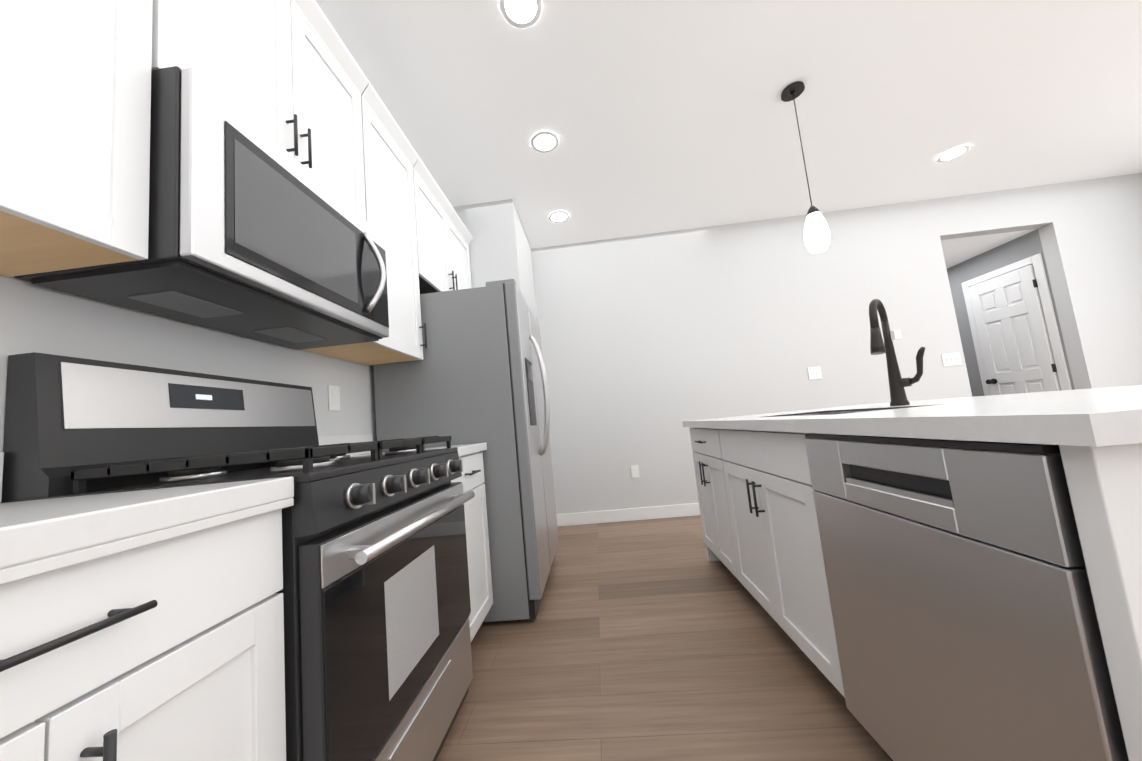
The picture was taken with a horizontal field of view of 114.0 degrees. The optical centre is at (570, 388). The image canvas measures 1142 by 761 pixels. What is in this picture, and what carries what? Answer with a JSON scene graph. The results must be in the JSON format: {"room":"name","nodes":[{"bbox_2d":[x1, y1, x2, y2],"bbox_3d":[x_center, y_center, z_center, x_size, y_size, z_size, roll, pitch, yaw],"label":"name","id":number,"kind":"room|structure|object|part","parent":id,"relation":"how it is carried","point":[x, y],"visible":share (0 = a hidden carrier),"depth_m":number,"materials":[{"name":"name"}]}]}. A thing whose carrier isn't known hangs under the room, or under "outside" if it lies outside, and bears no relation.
{"room":"kitchen","nodes":[
{"label":"kitchen","id":0,"kind":"room"},
{"bbox_2d":[0,276,376,451],"bbox_3d":[-1.288,-0.310,0.263,0.120,2.830,7.340,-6,-6,3],"label":"wall","id":1,"kind":"structure","parent":0,"point":[37,319],"depth_m":1.06,"materials":[{"name":"white paint"}]},
{"bbox_2d":[0,0,199,276],"bbox_3d":[-1.102,-0.857,0.529,0.325,1.160,0.736,-6,-6,3],"label":"upper cabinet","id":2,"kind":"object","parent":1,"relation":"attached to","point":[75,75],"depth_m":0.69,"materials":[{"name":"white wood"}]},
{"bbox_2d":[200,0,371,224],"bbox_3d":[-1.077,-1.015,1.230,0.325,0.713,0.753,-6,-6,3],"label":"upper cabinet","id":3,"kind":"object","parent":1,"relation":"attached to","point":[289,76],"depth_m":1.23,"materials":[{"name":"white wood"}]},
{"bbox_2d":[14,66,388,349],"bbox_3d":[-0.950,-0.434,1.169,0.464,0.451,0.753,-6,-6,3],"label":"over-the-range microwave","id":4,"kind":"object","parent":3,"relation":"attached to","point":[256,231],"visible":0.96,"depth_m":0.93,"materials":[{"name":"grey metal"}]},
{"bbox_2d":[328,385,339,410],"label":"outlet","id":5,"kind":"object","parent":1,"relation":"attached to","point":[333,391],"depth_m":1.72,"materials":[{"name":"white plastic"}]},
{"bbox_2d":[301,80,427,365],"bbox_3d":[-1.015,-0.738,1.815,0.325,1.160,0.586,-6,-6,3],"label":"upper cabinet","id":6,"kind":"object","parent":1,"relation":"attached to","point":[397,178],"depth_m":1.84,"materials":[{"name":"white wood"}]},
{"bbox_2d":[420,164,471,292],"bbox_3d":[-0.991,-0.915,2.527,0.325,0.675,0.920,-6,-6,3],"label":"upper cabinet","id":7,"kind":"object","parent":1,"relation":"attached to","point":[449,269],"depth_m":2.45,"materials":[{"name":"white wood"}]},
{"bbox_2d":[453,199,536,318],"bbox_3d":[-0.666,-0.066,3.333,0.710,2.830,0.870,-6,-6,3],"label":"wall bump-out","id":8,"kind":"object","parent":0,"point":[499,247],"visible":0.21,"depth_m":3.01,"materials":[{"name":"white paint"}]},
{"bbox_2d":[436,515,890,760],"bbox_3d":[2.382,0.921,1.310,7.400,0.100,10.500,-6,-6,3],"label":"floor","id":9,"kind":"structure","parent":0,"point":[662,639],"depth_m":1.41,"materials":[{"name":"brown wood"}]},
{"bbox_2d":[0,452,293,760],"bbox_3d":[-0.827,0.543,0.071,0.642,1.015,1.217,-6,-6,3],"label":"base cabinet","id":10,"kind":"object","parent":9,"relation":"on","point":[143,625],"visible":1,"depth_m":0.48,"materials":[{"name":"white wood"}]},
{"bbox_2d":[1,352,474,760],"bbox_3d":[-0.727,0.531,1.065,0.724,1.215,0.757,-6,-6,3],"label":"gas range","id":11,"kind":"object","parent":9,"relation":"on","point":[375,590],"visible":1,"depth_m":0.85,"materials":[{"name":"grey metal"}]},
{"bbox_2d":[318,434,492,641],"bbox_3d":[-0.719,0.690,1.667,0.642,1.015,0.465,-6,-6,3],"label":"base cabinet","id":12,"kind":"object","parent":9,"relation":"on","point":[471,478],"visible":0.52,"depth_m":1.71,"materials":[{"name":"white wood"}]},
{"bbox_2d":[373,279,558,621],"bbox_3d":[-0.556,0.356,2.381,0.892,1.787,0.880,-6,-6,3],"label":"refrigerator","id":13,"kind":"object","parent":9,"relation":"on","point":[477,374],"visible":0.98,"depth_m":1.98,"materials":[{"name":"grey metal"}]},
{"bbox_2d":[690,427,1141,760],"bbox_3d":[1.147,0.559,1.427,0.834,0.875,2.060,-6,-6,3],"label":"kitchen island","id":14,"kind":"object","parent":9,"relation":"on","point":[953,579],"depth_m":0.67,"materials":[{"name":"white wood"}]},
{"bbox_2d":[718,385,1141,450],"bbox_3d":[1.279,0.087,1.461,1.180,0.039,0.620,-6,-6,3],"label":"island countertop","id":15,"kind":"structure","parent":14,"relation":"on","point":[755,420],"depth_m":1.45,"materials":[{"name":"white stone"}]},
{"bbox_2d":[806,407,881,414],"bbox_3d":[1.039,0.216,1.466,0.359,0.232,0.644,-6,-6,3],"label":"sink","id":16,"kind":"object","parent":15,"relation":"in","point":[867,408],"depth_m":1.73,"materials":[{"name":"grey metal"}]},
{"bbox_2d":[868,299,925,406],"bbox_3d":[1.249,-0.147,1.455,0.199,0.429,0.138,-6,-6,3],"label":"faucet","id":17,"kind":"object","parent":15,"relation":"on","point":[898,397],"depth_m":1.46,"materials":[{"name":"black metal"}]},
{"bbox_2d":[804,423,1141,760],"bbox_3d":[0.869,0.521,0.754,0.320,0.871,0.592,-6,-6,3],"label":"dishwasher","id":18,"kind":"object","parent":14,"relation":"in","point":[967,626],"depth_m":0.65,"materials":[{"name":"grey metal"}]},
{"bbox_2d":[315,0,1141,248],"bbox_3d":[2.004,-2.118,0.116,7.400,0.100,7.520,-6,-6,3],"label":"ceiling","id":19,"kind":"structure","parent":0,"point":[657,116],"depth_m":2.29,"materials":[{"name":"white paint"}]},
{"bbox_2d":[500,0,541,27],"bbox_3d":[-0.222,-1.696,1.645,0.183,0.004,0.183,0,-7,-41],"label":"recessed light","id":20,"kind":"object","parent":19,"relation":"in","point":[520,11],"depth_m":1.67,"materials":[{"name":"white plastic"}]},
{"bbox_2d":[531,131,558,152],"bbox_3d":[-0.173,-1.622,2.443,0.183,0.004,0.183,0,-7,-41],"label":"recessed light","id":21,"kind":"object","parent":19,"relation":"in","point":[544,140],"depth_m":2.44,"materials":[{"name":"white plastic"}]},
{"bbox_2d":[549,211,568,222],"bbox_3d":[-0.107,-1.540,3.333,0.183,0.004,0.183,0,-7,-41],"label":"recessed light","id":22,"kind":"object","parent":19,"relation":"in","point":[557,216],"depth_m":3.33,"materials":[{"name":"white plastic"}]},
{"bbox_2d":[781,81,829,252],"bbox_3d":[1.374,-1.295,2.176,0.124,1.007,0.124,-6,-6,3],"label":"pendant light","id":23,"kind":"object","parent":19,"relation":"hanging from","point":[816,235],"visible":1,"depth_m":2.12,"materials":[{"name":"white glass"}]},
{"bbox_3d":[1.411,-0.906,2.138,0.124,0.223,0.124,-6,-6,3],"label":"lamp shade","id":24,"kind":"part","parent":23,"relation":"part of","materials":[{"name":"white glass"}]},
{"bbox_2d":[937,145,969,161],"bbox_3d":[3.062,-1.879,2.973,0.183,0.004,0.183,0,-7,-41],"label":"recessed light","id":25,"kind":"object","parent":19,"relation":"in","point":[953,153],"depth_m":2.96,"materials":[{"name":"white plastic"}]},
{"bbox_2d":[531,173,1141,513],"bbox_3d":[2.392,-0.328,3.648,6.800,2.830,0.120,-6,-6,3],"label":"wall","id":26,"kind":"structure","parent":0,"point":[650,343],"depth_m":3.63,"materials":[{"name":"white paint"}]},
{"bbox_2d":[557,503,699,526],"bbox_3d":[1.832,1.081,3.489,3.999,0.115,0.013,-6,-6,3],"label":"baseboard","id":27,"kind":"structure","parent":26,"relation":"attached to","point":[633,514],"depth_m":3.56,"materials":[{"name":"white wood"}]},
{"bbox_2d":[631,465,639,477],"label":"outlet","id":28,"kind":"object","parent":26,"relation":"attached to","point":[634,468],"depth_m":3.60,"materials":[{"name":"white plastic"}]},
{"bbox_2d":[807,366,821,379],"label":"outlet","id":29,"kind":"object","parent":26,"relation":"attached to","point":[814,373],"depth_m":3.57,"materials":[{"name":"white plastic"}]},
{"bbox_2d":[941,352,961,366],"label":"light switch","id":30,"kind":"object","parent":26,"relation":"attached to","point":[948,359],"depth_m":3.50,"materials":[{"name":"white plastic"}]},
{"bbox_2d":[941,229,1035,268],"bbox_3d":[4.197,-1.457,5.049,1.270,0.100,2.700,-6,-6,3],"label":"ceiling","id":31,"kind":"structure","parent":0,"point":[956,251],"depth_m":3.93,"materials":[{"name":"white paint"}]},
{"bbox_2d":[947,229,1074,396],"bbox_3d":[4.885,-0.257,4.832,0.120,2.450,2.580,-6,-6,3],"label":"wall","id":32,"kind":"structure","parent":0,"point":[1027,245],"depth_m":4.28,"materials":[{"name":"grey paint"}]},
{"bbox_2d":[968,265,1060,394],"bbox_3d":[4.729,-0.170,3.944,0.100,2.117,0.628,-6,-6,3],"label":"hall door","id":33,"kind":"structure","parent":32,"relation":"in","point":[1014,340],"depth_m":3.94,"materials":[{"name":"white wood"}]},
{"bbox_2d":[961,253,1071,395],"bbox_3d":[4.767,-0.210,3.952,0.018,2.207,0.788,-6,-6,3],"label":"door frame","id":34,"kind":"structure","parent":32,"relation":"attached to","point":[1036,260],"depth_m":3.69,"materials":[{"name":"white wood"}]}
]}

